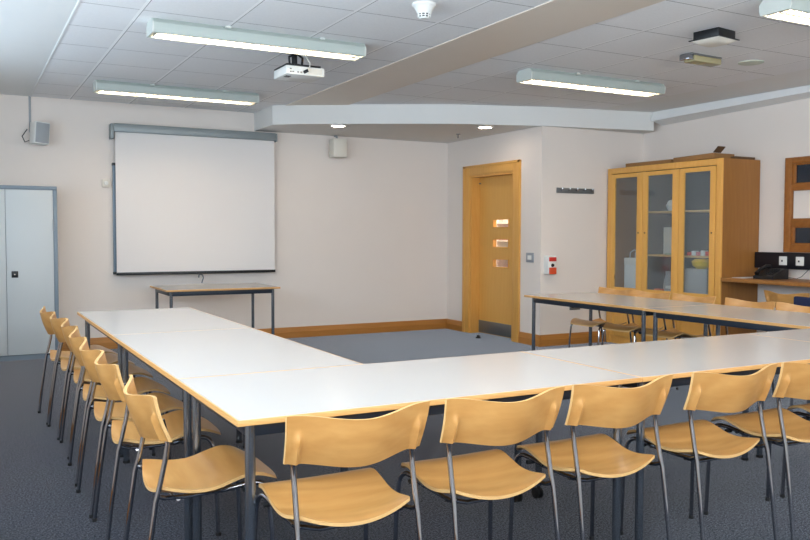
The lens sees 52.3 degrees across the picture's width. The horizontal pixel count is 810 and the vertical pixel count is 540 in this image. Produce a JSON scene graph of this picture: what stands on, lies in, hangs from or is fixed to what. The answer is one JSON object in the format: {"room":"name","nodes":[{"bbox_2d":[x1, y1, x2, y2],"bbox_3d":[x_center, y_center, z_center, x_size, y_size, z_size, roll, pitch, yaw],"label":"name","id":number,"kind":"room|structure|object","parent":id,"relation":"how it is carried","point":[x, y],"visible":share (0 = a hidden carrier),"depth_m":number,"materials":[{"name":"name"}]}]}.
{"room":"meeting room","nodes":[
{"label":"meeting room","id":0,"kind":"room"},
{"bbox_2d":[0,94,507,337],"bbox_3d":[-1.689,-0.561,9.865,8.030,2.770,0.200,-1,3,-28],"label":"wall","id":1,"kind":"structure","parent":0,"point":[361,237],"depth_m":9.94,"materials":[{"name":"paint"}]},
{"bbox_2d":[28,96,30,131],"bbox_3d":[-3.875,-1.609,8.517,0.022,0.370,0.013,-1,3,-28],"label":"cable conduit","id":2,"kind":"object","parent":1,"relation":"attached to","point":[29,97],"visible":0.76,"depth_m":8.51,"materials":[{"name":"grey plastic"}]},
{"bbox_2d":[22,121,49,145],"bbox_3d":[-3.761,-1.397,8.444,0.252,0.234,0.204,1,3,22],"label":"loudspeaker","id":3,"kind":"object","parent":1,"relation":"attached to","point":[39,131],"visible":1,"depth_m":8.38,"materials":[{"name":"white plastic"}]},
{"bbox_2d":[35,122,49,143],"bbox_3d":[-3.685,-1.394,8.379,0.145,0.209,0.008,-2,3,-44],"label":"grille","id":4,"kind":"object","parent":3,"relation":"attached to","point":[42,129],"depth_m":8.37,"materials":[{"name":"grey plastic"}]},
{"bbox_2d":[102,179,109,186],"bbox_3d":[-3.219,-0.934,8.872,0.080,0.085,0.062,-1,3,-28],"label":"control box","id":5,"kind":"object","parent":1,"relation":"attached to","point":[105,182],"visible":1,"depth_m":8.85,"materials":[{"name":"beige plastic"}]},
{"bbox_2d":[112,163,116,273],"bbox_3d":[-2.375,-0.573,9.351,1.795,1.205,0.048,-1,3,-28],"label":"whiteboard","id":6,"kind":"object","parent":1,"relation":"attached to","point":[113,164],"visible":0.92,"depth_m":8.92,"materials":[{"name":"white plastic"}]},
{"bbox_2d":[109,123,276,282],"bbox_3d":[-2.347,-0.720,9.308,1.860,1.737,0.138,-1,3,-28],"label":"projection screen","id":7,"kind":"object","parent":1,"relation":"attached to","point":[200,201],"visible":1,"depth_m":9.26,"materials":[{"name":"grey fabric"}]},
{"bbox_2d":[62,319,445,350],"bbox_3d":[-1.568,0.760,9.861,4.810,0.130,0.022,-1,3,-28],"label":"baseboard","id":8,"kind":"structure","parent":1,"relation":"attached to","point":[396,326],"depth_m":10.29,"materials":[{"name":"brown wood"}]},
{"bbox_2d":[329,135,346,157],"bbox_3d":[-0.825,-1.509,10.048,0.170,0.282,0.211,-1,3,-28],"label":"loudspeaker","id":9,"kind":"object","parent":1,"relation":"attached to","point":[337,146],"visible":1,"depth_m":9.96,"materials":[{"name":"beige plastic"}]},
{"bbox_2d":[335,139,345,156],"bbox_3d":[-0.777,-1.476,9.959,0.152,0.209,0.007,-1,3,-28],"label":"grille","id":10,"kind":"object","parent":9,"relation":"attached to","point":[340,144],"depth_m":9.95,"materials":[{"name":"beige plastic"}]},
{"bbox_2d":[254,104,653,142],"bbox_3d":[0.514,-1.745,9.938,4.594,0.220,1.908,0,3,-8],"label":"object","id":11,"kind":"structure","parent":1,"relation":"attached to","point":[437,123],"depth_m":9.12,"materials":[{"name":"paint"}]},
{"bbox_2d":[462,159,520,342],"bbox_3d":[1.110,-0.240,10.108,0.193,2.120,1.220,-1,3,-28],"label":"door frame","id":12,"kind":"structure","parent":1,"relation":"attached to","point":[513,165],"depth_m":10.45,"materials":[{"name":"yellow wood"}]},
{"bbox_2d":[479,175,512,337],"bbox_3d":[1.168,-0.182,10.136,0.065,1.991,0.934,-1,3,-28],"label":"door","id":13,"kind":"structure","parent":1,"relation":"in","point":[495,283],"depth_m":10.21,"materials":[{"name":"brown wood"}]},
{"bbox_2d":[0,329,809,539],"bbox_3d":[0.884,1.079,5.356,8.230,0.100,10.700,-1,3,-28],"label":"floor","id":14,"kind":"structure","parent":0,"point":[39,499],"depth_m":4.18,"materials":[{"name":"carpet"}]},
{"bbox_2d":[0,185,58,360],"bbox_3d":[-4.004,0.026,8.259,0.940,1.725,0.456,-1,3,-28],"label":"cupboard","id":15,"kind":"object","parent":14,"relation":"on","point":[28,214],"visible":0.86,"depth_m":8.16,"materials":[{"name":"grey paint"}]},
{"bbox_2d":[38,306,117,424],"bbox_3d":[-2.256,0.632,5.707,0.492,0.746,0.466,-1,3,-31],"label":"chair","id":16,"kind":"object","parent":14,"relation":"on","point":[45,316],"visible":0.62,"depth_m":5.70,"materials":[{"name":"brown wood"}]},
{"bbox_2d":[47,312,134,439],"bbox_3d":[-2.014,0.651,5.304,0.492,0.746,0.466,-1,3,-31],"label":"chair","id":17,"kind":"object","parent":14,"relation":"on","point":[56,323],"visible":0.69,"depth_m":5.18,"materials":[{"name":"brown wood"}]},
{"bbox_2d":[60,318,152,459],"bbox_3d":[-1.762,0.670,4.873,0.492,0.746,0.466,-1,3,-28],"label":"chair","id":18,"kind":"object","parent":14,"relation":"on","point":[67,329],"visible":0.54,"depth_m":4.86,"materials":[{"name":"brown wood"}]},
{"bbox_2d":[68,328,169,486],"bbox_3d":[-1.518,0.692,4.381,0.492,0.746,0.466,-1,3,-27],"label":"chair","id":19,"kind":"object","parent":14,"relation":"on","point":[143,384],"visible":0.62,"depth_m":4.36,"materials":[{"name":"brown wood"}]},
{"bbox_2d":[76,339,182,518],"bbox_3d":[-1.283,0.713,3.928,0.492,0.746,0.466,-1,3,-29],"label":"chair","id":20,"kind":"object","parent":14,"relation":"on","point":[166,403],"visible":0.59,"depth_m":3.88,"materials":[{"name":"brown wood"}]},
{"bbox_2d":[92,350,220,539],"bbox_3d":[-1.058,0.731,3.516,0.492,0.746,0.466,-1,3,-27],"label":"chair","id":21,"kind":"object","parent":14,"relation":"on","point":[124,431],"visible":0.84,"depth_m":3.41,"materials":[{"name":"brown wood"}]},
{"bbox_2d":[77,307,250,456],"bbox_3d":[-1.625,0.670,5.407,0.798,0.700,1.518,-1,3,-28],"label":"meeting table","id":22,"kind":"object","parent":14,"relation":"on","point":[139,321],"visible":0.59,"depth_m":5.24,"materials":[{"name":"laminate"}]},
{"bbox_2d":[123,375,276,539],"bbox_3d":[-0.725,0.759,2.895,0.492,0.746,0.466,-1,3,-27],"label":"chair","id":23,"kind":"object","parent":14,"relation":"on","point":[207,472],"visible":0.95,"depth_m":2.84,"materials":[{"name":"brown wood"}]},
{"bbox_2d":[150,283,279,334],"bbox_3d":[-2.024,0.522,8.767,1.178,0.700,0.818,-1,3,-28],"label":"side table","id":24,"kind":"object","parent":14,"relation":"on","point":[231,288],"visible":0.69,"depth_m":8.57,"materials":[{"name":"laminate"}]},
{"bbox_2d":[111,328,361,539],"bbox_3d":[-0.898,0.731,4.057,0.798,0.700,1.548,-1,3,-28],"label":"meeting table","id":25,"kind":"object","parent":14,"relation":"on","point":[220,352],"visible":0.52,"depth_m":3.81,"materials":[{"name":"laminate"}]},
{"bbox_2d":[256,400,429,539],"bbox_3d":[-0.220,0.773,2.614,0.466,0.746,0.492,-1,3,-28],"label":"chair","id":26,"kind":"object","parent":14,"relation":"on","point":[359,496],"visible":0.98,"depth_m":2.50,"materials":[{"name":"brown wood"}]},
{"bbox_2d":[176,352,641,539],"bbox_3d":[0.025,0.770,3.217,1.626,0.700,0.802,-1,3,-28],"label":"meeting table","id":27,"kind":"object","parent":14,"relation":"on","point":[254,404],"visible":0.84,"depth_m":3.05,"materials":[{"name":"laminate"}]},
{"bbox_2d":[393,386,564,539],"bbox_3d":[0.243,0.763,2.863,0.466,0.746,0.492,-1,3,-28],"label":"chair","id":28,"kind":"object","parent":14,"relation":"on","point":[488,475],"visible":0.98,"depth_m":2.75,"materials":[{"name":"brown wood"}]},
{"bbox_2d":[508,374,672,539],"bbox_3d":[0.690,0.753,3.109,0.466,0.746,0.492,-1,3,-28],"label":"chair","id":29,"kind":"object","parent":14,"relation":"on","point":[600,456],"visible":0.98,"depth_m":3.00,"materials":[{"name":"brown wood"}]},
{"bbox_2d":[568,287,631,347],"bbox_3d":[1.852,0.550,7.815,0.492,0.746,0.466,-1,3,-28],"label":"chair","id":30,"kind":"object","parent":14,"relation":"on","point":[599,322],"visible":0.51,"depth_m":7.81,"materials":[{"name":"brown wood"}]},
{"bbox_2d":[524,292,713,350],"bbox_3d":[1.812,0.602,7.148,0.798,0.700,1.528,-1,3,-28],"label":"meeting table","id":31,"kind":"object","parent":14,"relation":"on","point":[633,305],"visible":0.54,"depth_m":6.99,"materials":[{"name":"laminate"}]},
{"bbox_2d":[601,290,670,344],"bbox_3d":[2.066,0.569,7.408,0.492,0.746,0.466,-1,3,-28],"label":"chair","id":32,"kind":"object","parent":14,"relation":"on","point":[632,327],"visible":0.49,"depth_m":7.39,"materials":[{"name":"brown wood"}]},
{"bbox_2d":[522,334,809,539],"bbox_3d":[1.428,0.740,3.972,1.558,0.700,0.802,-1,3,-28],"label":"meeting table","id":33,"kind":"object","parent":14,"relation":"on","point":[735,354],"visible":0.59,"depth_m":3.79,"materials":[{"name":"laminate"}]},
{"bbox_2d":[646,293,715,389],"bbox_3d":[2.300,0.588,6.973,0.492,0.746,0.466,-1,3,-28],"label":"chair","id":34,"kind":"object","parent":14,"relation":"on","point":[674,333],"visible":0.45,"depth_m":6.94,"materials":[{"name":"brown wood"}]},
{"bbox_2d":[606,158,759,343],"bbox_3d":[2.990,-0.139,9.051,0.564,2.020,1.640,-1,3,-28],"label":"display cabinet","id":35,"kind":"object","parent":14,"relation":"on","point":[715,202],"visible":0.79,"depth_m":8.73,"materials":[{"name":"brown wood"}]},
{"bbox_2d":[624,249,635,287],"bbox_3d":[2.662,0.031,9.473,0.104,0.540,0.304,-1,3,-28],"label":"bag","id":36,"kind":"object","parent":35,"relation":"on","point":[629,263],"visible":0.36,"depth_m":9.50,"materials":[{"name":"white paper"}]},
{"bbox_2d":[626,159,672,166],"bbox_3d":[2.816,-1.179,9.183,0.320,0.045,0.660,-1,3,-30],"label":"flat box","id":37,"kind":"object","parent":35,"relation":"on","point":[668,160],"visible":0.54,"depth_m":9.08,"materials":[{"name":"brown cardboard"}]},
{"bbox_2d":[648,254,670,256],"bbox_3d":[3.022,-0.159,9.061,0.470,0.020,0.506,-1,3,-28],"label":"shelf","id":38,"kind":"object","parent":35,"relation":"attached to","point":[649,255],"depth_m":9.08,"materials":[{"name":"beige wood"}]},
{"bbox_2d":[648,211,671,213],"bbox_3d":[3.023,-0.634,9.040,0.470,0.020,0.506,-1,3,-28],"label":"shelf","id":39,"kind":"object","parent":35,"relation":"attached to","point":[649,212],"depth_m":9.07,"materials":[{"name":"beige wood"}]},
{"bbox_2d":[663,271,670,290],"bbox_3d":[2.943,0.163,9.210,0.120,0.300,0.118,-1,3,-28],"label":"jug","id":40,"kind":"object","parent":35,"relation":"on","point":[667,280],"visible":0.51,"depth_m":9.17,"materials":[{"name":"grey plastic"}]},
{"bbox_2d":[663,227,671,253],"bbox_3d":[3.072,-0.323,9.109,0.250,0.302,0.340,-1,3,-28],"label":"storage box","id":41,"kind":"object","parent":35,"relation":"on","point":[667,237],"visible":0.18,"depth_m":9.14,"materials":[{"name":"white cardboard"}]},
{"bbox_2d":[666,200,671,210],"bbox_3d":[2.994,-0.715,9.038,0.260,0.140,0.256,-1,3,-28],"label":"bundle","id":42,"kind":"object","parent":35,"relation":"on","point":[669,203],"visible":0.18,"depth_m":9.00,"materials":[{"name":"white paper"}]},
{"bbox_2d":[684,268,708,293],"bbox_3d":[3.122,0.164,8.613,0.250,0.353,0.300,-1,3,-28],"label":"storage box","id":43,"kind":"object","parent":35,"relation":"on","point":[696,280],"visible":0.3,"depth_m":8.54,"materials":[{"name":"grey plastic"}]},
{"bbox_2d":[691,259,708,268],"bbox_3d":[3.092,-0.066,8.586,0.210,0.105,0.210,-1,3,-28],"label":"bowl","id":44,"kind":"object","parent":43,"relation":"on","point":[697,263],"visible":0.87,"depth_m":8.52,"materials":[{"name":"yellow ceramic"}]},
{"bbox_2d":[684,255,708,257],"bbox_3d":[3.275,-0.138,8.592,0.470,0.020,0.513,-1,3,-28],"label":"shelf","id":45,"kind":"object","parent":35,"relation":"attached to","point":[685,256],"depth_m":8.59,"materials":[{"name":"beige wood"}]},
{"bbox_2d":[685,210,709,212],"bbox_3d":[3.276,-0.613,8.571,0.470,0.020,0.513,-1,3,-28],"label":"shelf","id":46,"kind":"object","parent":35,"relation":"attached to","point":[686,211],"depth_m":8.60,"materials":[{"name":"beige wood"}]},
{"bbox_2d":[673,146,733,162],"bbox_3d":[3.130,-1.194,8.587,0.310,0.125,0.587,-1,3,-28],"label":"flat box","id":47,"kind":"object","parent":35,"relation":"on","point":[716,153],"visible":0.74,"depth_m":8.40,"materials":[{"name":"brown cardboard"}]},
{"bbox_2d":[731,156,754,159],"bbox_3d":[3.420,-1.131,8.345,0.290,0.026,0.060,-1,3,-28],"label":"flat box","id":48,"kind":"object","parent":35,"relation":"on","point":[733,157],"visible":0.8,"depth_m":8.30,"materials":[{"name":"cardboard"}]},
{"bbox_2d":[620,363,778,539],"bbox_3d":[1.190,0.743,3.367,0.466,0.746,0.492,-1,3,-28],"label":"chair","id":49,"kind":"object","parent":14,"relation":"on","point":[714,392],"visible":0.96,"depth_m":3.26,"materials":[{"name":"brown wood"}]},
{"bbox_2d":[643,304,809,420],"bbox_3d":[2.499,0.662,5.832,0.798,0.700,1.438,-1,3,-28],"label":"meeting table","id":50,"kind":"object","parent":14,"relation":"on","point":[760,319],"visible":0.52,"depth_m":5.80,"materials":[{"name":"laminate"}]},
{"bbox_2d":[697,298,775,394],"bbox_3d":[2.571,0.611,6.471,0.492,0.746,0.466,-1,3,-28],"label":"chair","id":51,"kind":"object","parent":14,"relation":"on","point":[728,301],"visible":0.21,"depth_m":6.58,"materials":[{"name":"brown wood"}]},
{"bbox_2d":[703,362,809,539],"bbox_3d":[1.638,0.734,3.614,0.466,0.746,0.492,-1,3,-28],"label":"chair","id":52,"kind":"object","parent":14,"relation":"on","point":[781,424],"visible":0.94,"depth_m":3.49,"materials":[{"name":"brown wood"}]},
{"bbox_2d":[721,278,809,286],"bbox_3d":[4.266,0.562,6.715,0.552,0.830,3.725,-1,3,-28],"label":"countertop","id":53,"kind":"structure","parent":14,"relation":"on","point":[786,282],"depth_m":7.77,"materials":[{"name":"brown wood"}]},
{"bbox_2d":[753,264,809,279],"bbox_3d":[3.629,0.021,7.946,0.288,0.140,0.422,-1,3,-28],"label":"telephone","id":54,"kind":"object","parent":53,"relation":"on","point":[767,272],"visible":1,"depth_m":7.97,"materials":[{"name":"black plastic"}]},
{"bbox_2d":[746,328,809,457],"bbox_3d":[2.811,0.711,4.716,1.578,0.700,0.802,-1,3,-28],"label":"meeting table","id":55,"kind":"object","parent":14,"relation":"on","point":[797,334],"visible":0.43,"depth_m":4.66,"materials":[{"name":"laminate"}]},
{"bbox_2d":[764,290,809,307],"bbox_3d":[3.621,0.565,7.581,0.492,0.746,0.466,-1,3,-28],"label":"chair","id":56,"kind":"object","parent":14,"relation":"on","point":[770,296],"visible":0.34,"depth_m":7.46,"materials":[{"name":"brown wood"}]},
{"bbox_2d":[794,296,809,306],"bbox_3d":[3.565,0.327,7.205,0.091,0.303,0.330,-1,3,-28],"label":"cloth bag","id":57,"kind":"object","parent":56,"relation":"hanging from","point":[798,300],"visible":0.46,"depth_m":7.24,"materials":[{"name":"blue fabric"}]},
{"bbox_2d":[775,302,809,411],"bbox_3d":[2.798,0.630,6.049,0.492,0.746,0.466,-1,3,-28],"label":"chair","id":58,"kind":"object","parent":14,"relation":"on","point":[782,306],"visible":0.2,"depth_m":6.22,"materials":[{"name":"brown wood"}]},
{"bbox_2d":[780,403,809,497],"bbox_3d":[2.096,0.724,3.860,0.466,0.746,0.492,-1,3,-28],"label":"chair","id":59,"kind":"object","parent":14,"relation":"on","point":[806,407],"visible":0.82,"depth_m":3.94,"materials":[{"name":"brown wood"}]},
{"bbox_2d":[0,0,809,112],"bbox_3d":[0.891,-1.661,5.236,8.030,0.056,10.500,-1,3,-28],"label":"ceiling","id":60,"kind":"structure","parent":0,"point":[107,40],"depth_m":6.38,"materials":[{"name":"tile"}]},
{"bbox_2d":[30,0,80,96],"bbox_3d":[-1.429,-1.587,3.990,0.014,0.005,10.300,-1,3,-28],"label":"trim","id":61,"kind":"structure","parent":60,"relation":"attached to","point":[79,1],"depth_m":6.08,"materials":[{"name":"grey paint"}]},
{"bbox_2d":[93,80,258,104],"bbox_3d":[-2.196,-1.718,8.007,1.552,0.098,0.213,-1,3,-28],"label":"fluorescent light","id":62,"kind":"object","parent":60,"relation":"attached to","point":[99,86],"visible":1,"depth_m":7.92,"materials":[{"name":"grey"}]},
{"bbox_2d":[146,18,365,60],"bbox_3d":[-1.012,-1.620,5.819,1.542,0.098,0.203,-1,3,-28],"label":"fluorescent light","id":63,"kind":"object","parent":60,"relation":"attached to","point":[157,28],"visible":1,"depth_m":5.73,"materials":[{"name":"grey plastic"}]},
{"bbox_2d":[274,53,323,82],"bbox_3d":[-0.820,-1.592,6.419,0.315,0.202,0.333,-1,3,-28],"label":"projector","id":64,"kind":"object","parent":60,"relation":"hanging from","point":[295,72],"visible":0.89,"depth_m":6.35,"materials":[{"name":"white plastic"}]},
{"bbox_2d":[308,69,321,74],"bbox_3d":[-0.693,-1.524,6.344,0.115,0.042,0.004,-1,3,-28],"label":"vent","id":65,"kind":"object","parent":64,"relation":"attached to","point":[310,71],"depth_m":6.34,"materials":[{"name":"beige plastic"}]},
{"bbox_2d":[329,124,346,127],"bbox_3d":[-0.740,-1.597,9.147,0.196,0.012,0.196,-1,3,-28],"label":"recessed light","id":66,"kind":"object","parent":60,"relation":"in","point":[333,125],"visible":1,"depth_m":9.10,"materials":[{"name":"white plastic"}]},
{"bbox_2d":[412,1,435,19],"bbox_3d":[0.117,-1.588,5.062,0.148,0.090,0.148,-1,3,-28],"label":"smoke detector","id":67,"kind":"object","parent":60,"relation":"attached to","point":[424,9],"visible":1,"depth_m":5.02,"materials":[{"name":"white plastic"}]},
{"bbox_2d":[476,126,493,128],"bbox_3d":[0.899,-1.598,9.245,0.196,0.012,0.196,-1,3,-28],"label":"recessed light","id":68,"kind":"object","parent":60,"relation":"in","point":[478,127],"visible":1,"depth_m":9.24,"materials":[{"name":"white plastic"}]},
{"bbox_2d":[516,68,665,96],"bbox_3d":[1.702,-1.684,7.432,1.552,0.098,0.223,-1,3,-28],"label":"fluorescent light","id":69,"kind":"object","parent":60,"relation":"attached to","point":[530,75],"visible":1,"depth_m":7.33,"materials":[{"name":"grey"}]},
{"bbox_2d":[679,52,721,66],"bbox_3d":[2.333,-1.661,6.514,0.380,0.060,0.110,-1,3,-31],"label":"emergency light","id":70,"kind":"object","parent":60,"relation":"attached to","point":[691,58],"visible":1,"depth_m":6.47,"materials":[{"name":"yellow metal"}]},
{"bbox_2d":[688,27,739,46],"bbox_3d":[2.151,-1.611,5.736,0.250,0.092,0.240,-2,3,-36],"label":"ceiling sensor","id":71,"kind":"object","parent":60,"relation":"attached to","point":[718,36],"visible":1,"depth_m":5.67,"materials":[{"name":"black plastic"}]},
{"bbox_2d":[738,60,763,65],"bbox_3d":[2.832,-1.694,6.747,0.200,0.012,0.200,-1,3,-28],"label":"ceiling disc","id":72,"kind":"object","parent":60,"relation":"attached to","point":[747,62],"visible":1,"depth_m":6.71,"materials":[{"name":"grey plastic"}]},
{"bbox_2d":[759,0,809,25],"bbox_3d":[2.867,-1.585,5.239,1.542,0.098,0.223,-1,3,-28],"label":"fluorescent light","id":73,"kind":"object","parent":60,"relation":"attached to","point":[795,11],"visible":1,"depth_m":4.91,"materials":[{"name":"grey plastic"}]},
{"bbox_2d":[447,126,551,334],"bbox_3d":[1.055,-0.519,10.202,0.140,2.670,2.210,-1,3,-28],"label":"wall","id":74,"kind":"structure","parent":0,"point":[533,146],"depth_m":9.47,"materials":[{"name":"paint"}]},
{"bbox_2d":[446,319,461,331],"bbox_3d":[0.648,0.723,10.835,0.022,0.130,0.410,-1,3,-28],"label":"baseboard","id":75,"kind":"structure","parent":74,"relation":"attached to","point":[451,324],"depth_m":10.82,"materials":[{"name":"brown wood"}]},
{"bbox_2d":[518,332,540,346],"bbox_3d":[1.419,0.788,9.404,0.022,0.130,0.402,-1,3,-28],"label":"baseboard","id":76,"kind":"structure","parent":74,"relation":"attached to","point":[524,338],"depth_m":9.42,"materials":[{"name":"brown wood"}]},
{"bbox_2d":[526,253,533,262],"bbox_3d":[1.419,-0.142,9.375,0.014,0.110,0.140,-1,3,-28],"label":"light switch","id":77,"kind":"object","parent":74,"relation":"attached to","point":[529,256],"visible":1,"depth_m":9.36,"materials":[{"name":"grey"}]},
{"bbox_2d":[544,255,556,273],"bbox_3d":[1.623,-0.059,9.216,0.110,0.210,0.097,-1,3,-28],"label":"fire alarm call point","id":78,"kind":"object","parent":74,"relation":"attached to","point":[549,260],"visible":1,"depth_m":9.18,"materials":[{"name":"white plastic"}]},
{"bbox_2d":[550,127,642,340],"bbox_3d":[2.215,-0.492,9.640,1.370,2.670,0.120,-1,3,-28],"label":"wall","id":79,"kind":"structure","parent":0,"point":[581,158],"depth_m":9.47,"materials":[{"name":"paint"}]},
{"bbox_2d":[538,331,604,346],"bbox_3d":[1.919,0.787,9.457,0.952,0.130,0.022,-1,3,-28],"label":"baseboard","id":80,"kind":"structure","parent":79,"relation":"attached to","point":[579,337],"depth_m":9.41,"materials":[{"name":"brown wood"}]},
{"bbox_2d":[556,188,593,193],"bbox_3d":[1.953,-0.902,9.383,0.540,0.060,0.050,-1,3,-28],"label":"hook rail","id":81,"kind":"object","parent":79,"relation":"attached to","point":[559,190],"visible":1,"depth_m":9.39,"materials":[{"name":"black metal"}]},
{"bbox_2d":[643,98,809,332],"bbox_3d":[4.423,-0.429,7.195,0.200,2.770,10.700,-1,3,-28],"label":"wall","id":82,"kind":"structure","parent":0,"point":[771,134],"depth_m":8.40,"materials":[{"name":"paint"}]},
{"bbox_2d":[651,85,809,125],"bbox_3d":[4.818,-1.597,6.042,0.147,0.155,7.990,-1,3,-28],"label":"trim","id":83,"kind":"structure","parent":82,"relation":"attached to","point":[804,95],"depth_m":8.70,"materials":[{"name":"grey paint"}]},
{"bbox_2d":[755,252,809,269],"bbox_3d":[4.478,-0.032,6.799,0.084,0.160,3.720,-1,3,-28],"label":"dado trunking","id":84,"kind":"object","parent":82,"relation":"attached to","point":[780,260],"visible":1,"depth_m":8.12,"materials":[{"name":"black plastic"}]},
{"bbox_2d":[783,156,809,252],"bbox_3d":[4.093,-0.613,7.537,0.049,0.925,1.390,-1,3,-28],"label":"window","id":85,"kind":"structure","parent":82,"relation":"in","point":[796,237],"depth_m":8.04,"materials":[{"name":"brown wood"}]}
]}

